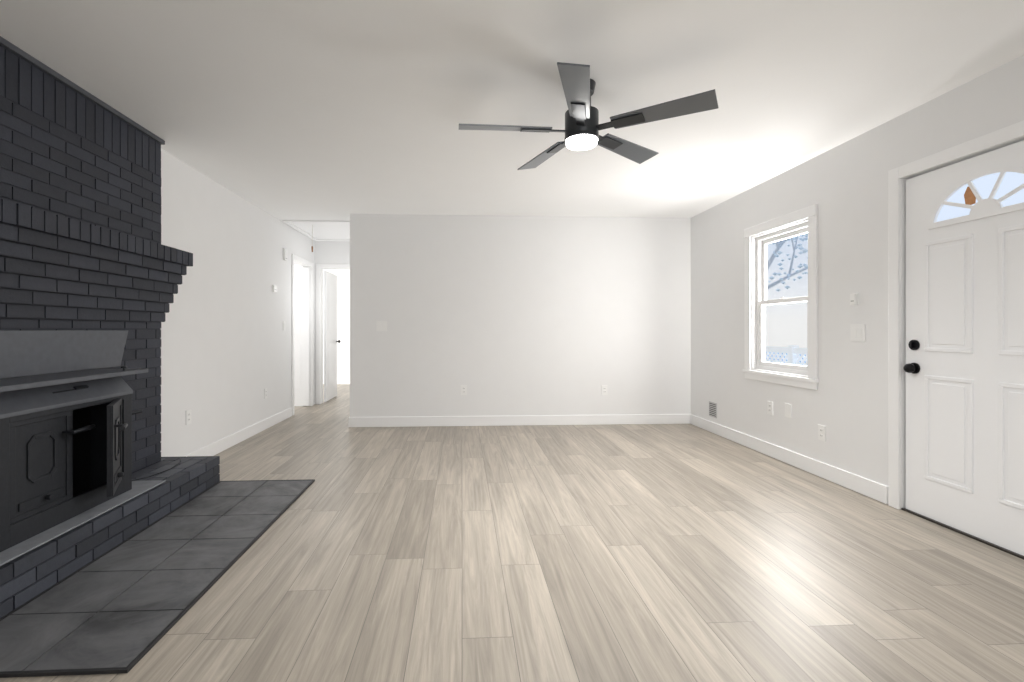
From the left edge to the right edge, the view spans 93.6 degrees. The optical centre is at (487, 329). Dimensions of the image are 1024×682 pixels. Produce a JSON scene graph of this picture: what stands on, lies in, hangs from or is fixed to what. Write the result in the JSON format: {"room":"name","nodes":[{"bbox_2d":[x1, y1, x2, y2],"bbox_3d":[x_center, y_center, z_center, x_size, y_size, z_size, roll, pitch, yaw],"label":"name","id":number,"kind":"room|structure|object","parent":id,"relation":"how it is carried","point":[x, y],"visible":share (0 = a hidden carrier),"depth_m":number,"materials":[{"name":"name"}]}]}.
{"room":"living room","nodes":[
{"label":"living room","id":0,"kind":"room"},
{"bbox_2d":[160,149,314,456],"bbox_3d":[-2.399,-0.110,2.588,0.120,2.440,9.420,0,0,-3],"label":"wall","id":1,"kind":"structure","parent":0,"point":[226,350],"depth_m":4.40,"materials":[{"name":"paint"}]},
{"bbox_2d":[186,409,190,424],"bbox_3d":[-2.400,0.700,3.860,0.008,0.115,0.072,0,0,-3],"label":"electrical outlet","id":2,"kind":"object","parent":1,"relation":"attached to","point":[188,416],"visible":1,"depth_m":3.85,"materials":[{"name":"white plastic"}]},
{"bbox_2d":[182,407,291,456],"bbox_3d":[-2.449,1.052,4.833,0.014,0.115,2.710,0,0,-3],"label":"baseboard","id":3,"kind":"structure","parent":1,"relation":"attached to","point":[214,448],"depth_m":4.74,"materials":[{"name":"paint"}]},
{"bbox_2d":[264,388,266,398],"bbox_3d":[-2.480,0.710,5.378,0.008,0.115,0.072,0,0,-3],"label":"electrical outlet","id":4,"kind":"object","parent":1,"relation":"attached to","point":[265,393],"visible":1,"depth_m":5.36,"materials":[{"name":"white plastic"}]},
{"bbox_2d":[272,285,276,292],"bbox_3d":[-2.483,-0.480,5.608,0.026,0.085,0.085,0,0,-3],"label":"thermostat","id":5,"kind":"object","parent":1,"relation":"attached to","point":[274,288],"visible":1,"depth_m":5.57,"materials":[{"name":"white plastic"}]},
{"bbox_2d":[283,321,285,330],"bbox_3d":[-2.508,-0.050,5.937,0.010,0.115,0.072,0,0,-3],"label":"light switch","id":6,"kind":"object","parent":1,"relation":"attached to","point":[284,325],"visible":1,"depth_m":5.93,"materials":[{"name":"white plastic"}]},
{"bbox_2d":[283,248,287,260],"bbox_3d":[-2.500,-0.930,5.947,0.026,0.150,0.090,0,0,-3],"label":"door chime","id":7,"kind":"object","parent":1,"relation":"attached to","point":[285,254],"visible":1,"depth_m":5.92,"materials":[{"name":"white plastic"}]},
{"bbox_2d":[294,267,308,405],"bbox_3d":[-2.945,0.094,6.861,0.730,2.008,0.243,0,0,-3],"label":"door","id":8,"kind":"structure","parent":1,"relation":"in","point":[301,336],"depth_m":6.94,"materials":[{"name":"paint"}]},
{"bbox_2d":[292,254,313,415],"bbox_3d":[-2.603,0.062,6.633,0.136,2.095,0.870,0,0,-3],"label":"door frame","id":9,"kind":"structure","parent":1,"relation":"attached to","point":[299,261],"depth_m":7.00,"materials":[{"name":"paint"}]},
{"bbox_2d":[282,220,349,240],"bbox_3d":[-2.105,-1.321,6.449,0.810,0.018,1.260,0,0,-3],"label":"ceiling","id":10,"kind":"structure","parent":1,"relation":"attached to","point":[325,230],"depth_m":6.26,"materials":[{"name":"paint"}]},
{"bbox_2d":[311,225,312,251],"bbox_3d":[-2.199,-1.151,6.033,0.021,0.343,0.022,0,0,-3],"label":"pull cord","id":11,"kind":"object","parent":10,"relation":"hanging from","point":[312,239],"visible":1,"depth_m":6.03,"materials":[{"name":"white plastic"}]},
{"bbox_2d":[294,265,349,383],"bbox_3d":[-1.769,-0.110,9.971,7.910,2.440,0.100,0,0,-3],"label":"wall","id":12,"kind":"structure","parent":0,"point":[343,325],"depth_m":9.86,"materials":[{"name":"white paint"}]},
{"bbox_2d":[315,241,349,403],"bbox_3d":[-2.063,-0.110,7.262,1.040,2.440,0.120,0,0,-3],"label":"wall","id":13,"kind":"structure","parent":0,"point":[332,252],"depth_m":7.19,"materials":[{"name":"paint"}]},
{"bbox_2d":[324,270,340,401],"bbox_3d":[-2.506,0.094,7.679,0.166,2.008,0.700,0,0,-3],"label":"door","id":14,"kind":"structure","parent":13,"relation":"in","point":[330,336],"depth_m":7.57,"materials":[{"name":"paint"}]},
{"bbox_2d":[316,264,349,403],"bbox_3d":[-2.143,0.062,7.249,0.830,2.095,0.136,0,0,-3],"label":"door frame","id":15,"kind":"structure","parent":13,"relation":"attached to","point":[319,267],"depth_m":7.17,"materials":[{"name":"paint"}]},
{"bbox_2d":[0,384,1023,681],"bbox_3d":[-1.395,1.135,3.972,8.030,0.050,12.320,0,0,-3],"label":"floor","id":16,"kind":"structure","parent":0,"point":[654,552],"depth_m":2.19,"materials":[{"name":"brown wood"}]},
{"bbox_2d":[0,36,219,617],"bbox_3d":[-2.101,-0.110,2.283,0.439,2.435,2.402,0,0,-3],"label":"fireplace","id":17,"kind":"object","parent":16,"relation":"on","point":[82,247],"visible":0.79,"depth_m":2.58,"materials":[{"name":"brick"}]},
{"bbox_2d":[0,330,180,565],"bbox_3d":[-2.002,0.456,2.519,0.457,0.908,1.800,0,0,-3],"label":"stove","id":18,"kind":"object","parent":17,"relation":"in","point":[65,450],"visible":1,"depth_m":2.30,"materials":[{"name":"metal"}]},
{"bbox_2d":[0,479,314,677],"bbox_3d":[-1.552,1.104,2.522,0.676,0.012,1.980,0,0,-3],"label":"hearth","id":19,"kind":"object","parent":16,"relation":"on","point":[126,606],"visible":0.98,"depth_m":2.04,"materials":[{"name":"tile"}]},
{"bbox_2d":[901,508,1023,559],"bbox_3d":[2.658,1.105,2.503,0.149,0.011,0.934,0,0,-3],"label":"threshold","id":20,"kind":"object","parent":16,"relation":"on","point":[968,535],"visible":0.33,"depth_m":2.59,"materials":[{"name":"grey"}]},
{"bbox_2d":[0,0,1023,264],"bbox_3d":[-1.395,-1.355,3.972,8.030,0.050,12.320,0,0,-3],"label":"ceiling","id":21,"kind":"structure","parent":0,"point":[334,110],"depth_m":2.59,"materials":[{"name":"paint"}]},
{"bbox_2d":[459,62,718,169],"bbox_3d":[0.470,-1.165,2.596,1.248,0.326,1.305,0,0,-3],"label":"fan","id":22,"kind":"object","parent":21,"relation":"hanging from","point":[583,126],"visible":1,"depth_m":2.49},
{"bbox_2d":[350,214,690,416],"bbox_3d":[0.420,-0.110,5.650,3.990,2.440,0.120,0,0,-3],"label":"wall","id":23,"kind":"structure","parent":0,"point":[498,315],"depth_m":5.59,"materials":[{"name":"paint"}]},
{"bbox_2d":[461,385,466,394],"bbox_3d":[-0.271,0.695,5.548,0.072,0.115,0.008,0,0,-3],"label":"electrical outlet","id":24,"kind":"object","parent":23,"relation":"attached to","point":[463,389],"visible":1,"depth_m":5.55,"materials":[{"name":"white plastic"}]},
{"bbox_2d":[348,414,689,426],"bbox_3d":[0.417,1.052,5.580,4.004,0.115,0.018,0,0,-3],"label":"baseboard","id":25,"kind":"structure","parent":23,"relation":"attached to","point":[419,421],"depth_m":5.57,"materials":[{"name":"paint"}]},
{"bbox_2d":[601,385,607,394],"bbox_3d":[1.377,0.705,5.635,0.072,0.115,0.008,0,0,-3],"label":"electrical outlet","id":26,"kind":"object","parent":23,"relation":"attached to","point":[604,389],"visible":1,"depth_m":5.63,"materials":[{"name":"white plastic"}]},
{"bbox_2d":[691,55,1023,485],"bbox_3d":[2.673,-0.110,1.923,0.120,2.440,7.800,0,0,-3],"label":"wall","id":27,"kind":"structure","parent":0,"point":[844,186],"depth_m":3.48,"materials":[{"name":"paint"}]},
{"bbox_2d":[709,401,716,417],"bbox_3d":[2.438,0.860,5.185,0.007,0.160,0.160,0,0,-3],"label":"air vent","id":28,"kind":"object","parent":27,"relation":"in","point":[712,409],"visible":1,"depth_m":5.18,"materials":[{"name":"silver metal"}]},
{"bbox_2d":[767,401,772,414],"bbox_3d":[2.487,0.686,4.221,0.008,0.115,0.072,0,0,-3],"label":"electrical outlet","id":29,"kind":"object","parent":27,"relation":"attached to","point":[770,407],"visible":1,"depth_m":4.22,"materials":[{"name":"white plastic"}]},
{"bbox_2d":[743,204,818,389],"bbox_3d":[2.543,-0.250,4.124,0.150,1.420,0.947,0,0,-3],"label":"window","id":30,"kind":"structure","parent":27,"relation":"in","point":[762,242],"depth_m":4.18,"materials":[{"name":"paint"}]},
{"bbox_2d":[785,403,790,417],"bbox_3d":[2.501,0.670,3.990,0.006,0.115,0.072,0,0,-3],"label":"electrical outlet","id":31,"kind":"object","parent":27,"relation":"attached to","point":[788,410],"visible":1,"depth_m":3.98,"materials":[{"name":"white plastic"}]},
{"bbox_2d":[690,414,887,503],"bbox_3d":[2.478,1.052,4.359,0.014,0.115,2.615,0,0,-3],"label":"baseboard","id":32,"kind":"structure","parent":27,"relation":"attached to","point":[863,485],"depth_m":3.80,"materials":[{"name":"paint"}]},
{"bbox_2d":[818,424,825,441],"bbox_3d":[2.519,0.775,3.614,0.008,0.115,0.072,0,0,-3],"label":"electrical outlet","id":33,"kind":"object","parent":27,"relation":"attached to","point":[821,432],"visible":1,"depth_m":3.61,"materials":[{"name":"white plastic"}]},
{"bbox_2d":[850,293,858,305],"bbox_3d":[2.526,-0.210,3.307,0.026,0.085,0.050,0,0,-3],"label":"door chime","id":34,"kind":"object","parent":27,"relation":"attached to","point":[854,299],"visible":0.96,"depth_m":3.29,"materials":[{"name":"white plastic"}]},
{"bbox_2d":[850,324,864,341],"bbox_3d":[2.536,0.020,3.287,0.010,0.118,0.118,0,0,-3],"label":"light switch","id":35,"kind":"object","parent":27,"relation":"attached to","point":[857,332],"visible":1,"depth_m":3.29,"materials":[{"name":"white plastic"}]},
{"bbox_2d":[888,120,1023,509],"bbox_3d":[2.634,0.051,2.502,0.138,2.117,1.078,0,0,-3],"label":"door frame","id":36,"kind":"structure","parent":27,"relation":"attached to","point":[898,177],"depth_m":2.97,"materials":[{"name":"paint"}]},
{"bbox_2d":[903,140,1023,555],"bbox_3d":[2.589,0.088,2.495,0.108,2.020,0.917,0,0,-3],"label":"front door","id":37,"kind":"structure","parent":27,"relation":"in","point":[937,208],"depth_m":2.58,"materials":[{"name":"paint"}]},
{"bbox_2d":[964,187,975,204],"bbox_3d":[2.600,-0.723,2.585,0.002,0.105,0.062,0,0,-3],"label":"decal","id":38,"kind":"object","parent":37,"relation":"attached to","point":[969,197],"visible":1,"depth_m":2.59},
{"label":"outside","id":39,"kind":"structure","parent":0,"visible":0},
{"bbox_3d":[9.093,1.260,6.485,13.160,0.200,24.000,0,0,-3],"label":"ground","id":40,"kind":"structure","parent":39,"visible":0},
{"bbox_2d":[765,345,806,365],"bbox_3d":[4.023,0.686,4.917,0.130,0.971,5.080,0,0,-3],"label":"lattice","id":41,"kind":"object","parent":40,"relation":"on","point":[780,351],"depth_m":6.25,"materials":[{"name":"white paint"}]},
{"bbox_2d":[767,233,807,290],"bbox_3d":[7.384,-1.506,12.070,3.280,5.359,3.186,0,0,-3],"label":"tree","id":42,"kind":"object","parent":40,"relation":"on","point":[778,247],"depth_m":12.22,"materials":[{"name":"grey plant"}]}
]}

